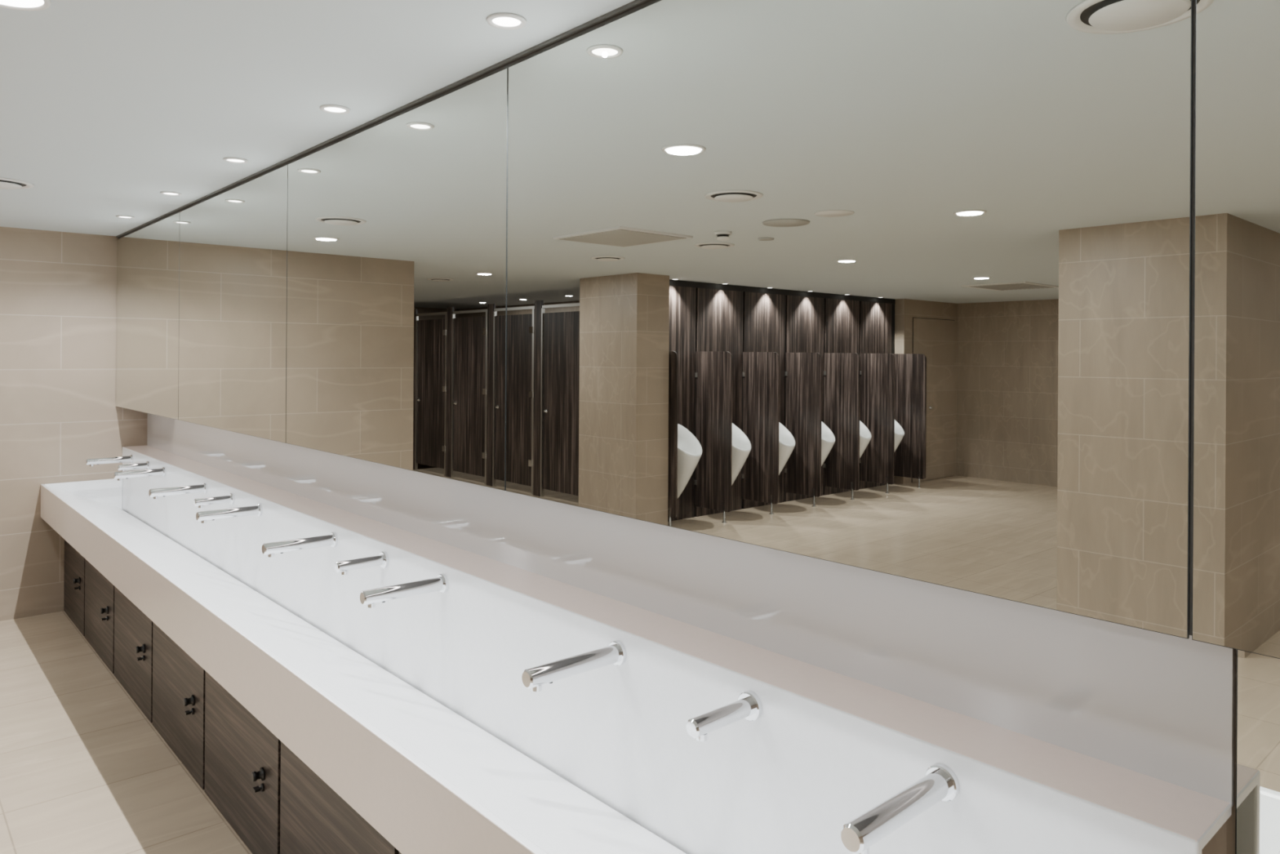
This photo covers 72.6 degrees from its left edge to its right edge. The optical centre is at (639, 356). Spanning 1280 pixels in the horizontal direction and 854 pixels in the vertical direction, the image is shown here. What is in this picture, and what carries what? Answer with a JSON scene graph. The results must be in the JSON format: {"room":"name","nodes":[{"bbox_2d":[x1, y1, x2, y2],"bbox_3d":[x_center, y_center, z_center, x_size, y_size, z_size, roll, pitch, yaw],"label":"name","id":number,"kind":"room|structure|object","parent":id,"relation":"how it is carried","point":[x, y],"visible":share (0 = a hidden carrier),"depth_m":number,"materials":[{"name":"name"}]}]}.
{"room":"public restroom","nodes":[
{"label":"public restroom","id":0,"kind":"room"},
{"bbox_2d":[0,226,146,621],"bbox_3d":[-6.464,0.419,7.889,2.732,2.525,6.623,0,0,-42],"label":"wall","id":1,"kind":"structure","parent":0,"point":[59,411],"depth_m":5.74,"materials":[{"name":"tile"}]},
{"bbox_2d":[0,610,252,853],"bbox_3d":[-6.542,1.731,1.542,11.290,0.100,16.200,0,0,-42],"label":"floor","id":2,"kind":"structure","parent":0,"point":[83,770],"depth_m":3.61,"materials":[{"name":"tile"}]},
{"bbox_2d":[63,539,401,853],"bbox_3d":[-1.567,1.411,3.478,0.366,0.598,6.484,0,0,-42],"label":"vanity cabinet","id":3,"kind":"object","parent":2,"relation":"on","point":[270,797],"visible":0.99,"depth_m":3.29,"materials":[{"name":"black wood"}]},
{"bbox_2d":[40,478,686,853],"bbox_3d":[-1.593,0.974,3.440,0.467,0.240,6.506,0,0,-42],"label":"countertop","id":4,"kind":"structure","parent":3,"relation":"on","point":[427,778],"depth_m":2.30,"materials":[{"name":"white stone"}]},
{"bbox_2d":[0,0,635,235],"bbox_3d":[-6.526,-0.894,1.542,11.290,0.100,16.200,0,0,-42],"label":"ceiling","id":5,"kind":"structure","parent":0,"point":[107,107],"depth_m":2.55,"materials":[{"name":"white paint"}]},
{"bbox_2d":[0,177,34,189],"bbox_3d":[-3.031,-0.812,4.103,0.290,0.020,0.290,0,0,-42],"label":"air diffuser","id":6,"kind":"object","parent":5,"relation":"attached to","point":[5,183],"depth_m":4.10,"materials":[{"name":"white metal"}]},
{"bbox_2d":[0,0,51,10],"bbox_3d":[-1.422,-0.809,1.950,0.172,0.006,0.172,0,0,-42],"label":"recessed light","id":7,"kind":"object","parent":5,"relation":"in","point":[21,5],"visible":1,"depth_m":2.00,"materials":[{"name":"white plastic"}]},
{"bbox_2d":[115,215,134,218],"bbox_3d":[-3.027,-0.819,5.120,0.096,0.006,0.096,0,0,-42],"label":"recessed light","id":8,"kind":"object","parent":5,"relation":"in","point":[118,216],"visible":1,"depth_m":5.12,"materials":[{"name":"white plastic"}]},
{"bbox_2d":[160,191,182,195],"bbox_3d":[-2.350,-0.815,4.362,0.096,0.006,0.096,0,0,-42],"label":"recessed light","id":9,"kind":"object","parent":5,"relation":"in","point":[166,193],"visible":1,"depth_m":4.35,"materials":[{"name":"white plastic"}]},
{"bbox_2d":[222,156,248,163],"bbox_3d":[-1.674,-0.810,3.603,0.096,0.006,0.096,0,0,-42],"label":"recessed light","id":10,"kind":"object","parent":5,"relation":"in","point":[230,159],"visible":1,"depth_m":3.60,"materials":[{"name":"white plastic"}]},
{"bbox_2d":[319,104,350,114],"bbox_3d":[-0.997,-0.806,2.845,0.096,0.006,0.096,0,0,-42],"label":"recessed light","id":11,"kind":"object","parent":5,"relation":"in","point":[331,108],"visible":1,"depth_m":2.84,"materials":[{"name":"white plastic"}]},
{"bbox_2d":[486,12,526,29],"bbox_3d":[-0.320,-0.802,2.087,0.096,0.006,0.096,0,0,-42],"label":"recessed light","id":12,"kind":"object","parent":5,"relation":"in","point":[503,20],"visible":1,"depth_m":2.08,"materials":[{"name":"white plastic"}]},
{"bbox_2d":[122,444,1231,853],"bbox_3d":[-1.359,0.876,3.649,0.157,0.474,6.506,0,0,-42],"label":"backsplash","id":13,"kind":"structure","parent":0,"point":[825,748],"depth_m":1.96,"materials":[{"name":"white stone"}]},
{"bbox_2d":[85,454,133,466],"bbox_3d":[-3.473,0.683,5.702,0.264,0.058,0.057,0,0,-42],"label":"tap","id":14,"kind":"object","parent":13,"relation":"attached to","point":[91,461],"depth_m":5.69,"materials":[{"name":"silver metal"}]},
{"bbox_2d":[117,461,150,471],"bbox_3d":[-3.138,0.684,5.395,0.172,0.057,0.057,0,0,-42],"label":"soap dispenser","id":15,"kind":"object","parent":13,"relation":"attached to","point":[142,465],"visible":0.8,"depth_m":5.38,"materials":[{"name":"silver metal"}]},
{"bbox_2d":[113,466,166,480],"bbox_3d":[-2.919,0.686,5.081,0.264,0.058,0.057,0,0,-42],"label":"tap","id":16,"kind":"object","parent":13,"relation":"attached to","point":[156,472],"depth_m":5.07,"materials":[{"name":"silver metal"}]},
{"bbox_2d":[148,482,208,498],"bbox_3d":[-2.365,0.689,4.461,0.264,0.058,0.057,0,0,-42],"label":"tap","id":17,"kind":"object","parent":13,"relation":"attached to","point":[156,492],"depth_m":4.45,"materials":[{"name":"silver metal"}]},
{"bbox_2d":[193,493,235,507],"bbox_3d":[-2.038,0.691,4.163,0.172,0.057,0.057,0,0,-42],"label":"soap dispenser","id":18,"kind":"object","parent":13,"relation":"attached to","point":[200,502],"visible":1,"depth_m":4.15,"materials":[{"name":"silver metal"}]},
{"bbox_2d":[195,503,262,523],"bbox_3d":[-1.811,0.693,3.840,0.264,0.058,0.057,0,0,-42],"label":"tap","id":19,"kind":"object","parent":13,"relation":"attached to","point":[202,516],"depth_m":3.82,"materials":[{"name":"silver metal"}]},
{"bbox_2d":[262,532,337,556],"bbox_3d":[-1.257,0.696,3.219,0.264,0.058,0.057,0,0,-42],"label":"tap","id":20,"kind":"object","parent":13,"relation":"attached to","point":[269,548],"depth_m":3.20,"materials":[{"name":"silver metal"}]},
{"bbox_2d":[334,551,389,574],"bbox_3d":[-0.939,0.698,2.932,0.172,0.057,0.057,0,0,-42],"label":"soap dispenser","id":21,"kind":"object","parent":13,"relation":"attached to","point":[382,560],"visible":1,"depth_m":2.92,"materials":[{"name":"silver metal"}]},
{"bbox_2d":[360,573,448,608],"bbox_3d":[-0.703,0.700,2.599,0.264,0.058,0.057,0,0,-42],"label":"tap","id":22,"kind":"object","parent":13,"relation":"attached to","point":[369,597],"depth_m":2.58,"materials":[{"name":"silver metal"}]},
{"bbox_2d":[521,640,626,691],"bbox_3d":[-0.149,0.703,1.978,0.264,0.058,0.057,0,0,-42],"label":"tap","id":23,"kind":"object","parent":13,"relation":"attached to","point":[534,677],"depth_m":1.96,"materials":[{"name":"silver metal"}]},
{"bbox_2d":[686,690,762,741],"bbox_3d":[0.161,0.704,1.700,0.172,0.057,0.057,0,0,-42],"label":"soap dispenser","id":24,"kind":"object","parent":13,"relation":"attached to","point":[748,706],"visible":1,"depth_m":1.69,"materials":[{"name":"silver metal"}]},
{"bbox_2d":[840,763,959,853],"bbox_3d":[0.405,0.707,1.357,0.264,0.058,0.057,0,0,-42],"label":"tap","id":25,"kind":"object","parent":13,"relation":"attached to","point":[940,783],"depth_m":1.34,"materials":[{"name":"silver metal"}]},
{"bbox_2d":[1201,648,1236,853],"bbox_3d":[-0.226,0.458,2.735,0.290,2.525,9.377,0,0,-42],"label":"wall","id":26,"kind":"structure","parent":0,"point":[1223,842],"depth_m":1.29,"materials":[{"name":"stone"}]},
{"bbox_2d":[146,413,1235,806],"bbox_3d":[-1.296,0.503,3.703,0.014,0.285,6.506,0,0,-42],"label":"panel","id":27,"kind":"object","parent":26,"relation":"attached to","point":[1155,704],"depth_m":1.76,"materials":[{"name":"white stone"}]},
{"bbox_2d":[115,0,1279,658],"bbox_3d":[-0.411,-0.207,2.571,0.208,1.151,9.365,0,0,-42],"label":"mirror","id":28,"kind":"object","parent":26,"relation":"attached to","point":[978,296],"visible":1,"depth_m":1.57,"materials":[{"name":"clear mirror"}]},
{"bbox_2d":[115,0,660,239],"bbox_3d":[-0.409,-0.795,2.570,0.213,0.022,9.365,0,0,-42],"label":"trim","id":29,"kind":"structure","parent":28,"relation":"attached to","point":[634,6],"depth_m":2.60,"materials":[{"name":"grey metal"}]},
{"bbox_2d":[1235,649,1279,853],"bbox_3d":[1.822,1.051,0.209,0.012,1.343,2.856,0,0,-42],"label":"mirror","id":30,"kind":"object","parent":26,"relation":"attached to","point":[1257,815],"visible":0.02,"depth_m":1.25,"materials":[{"name":"clear glass"}]}
]}

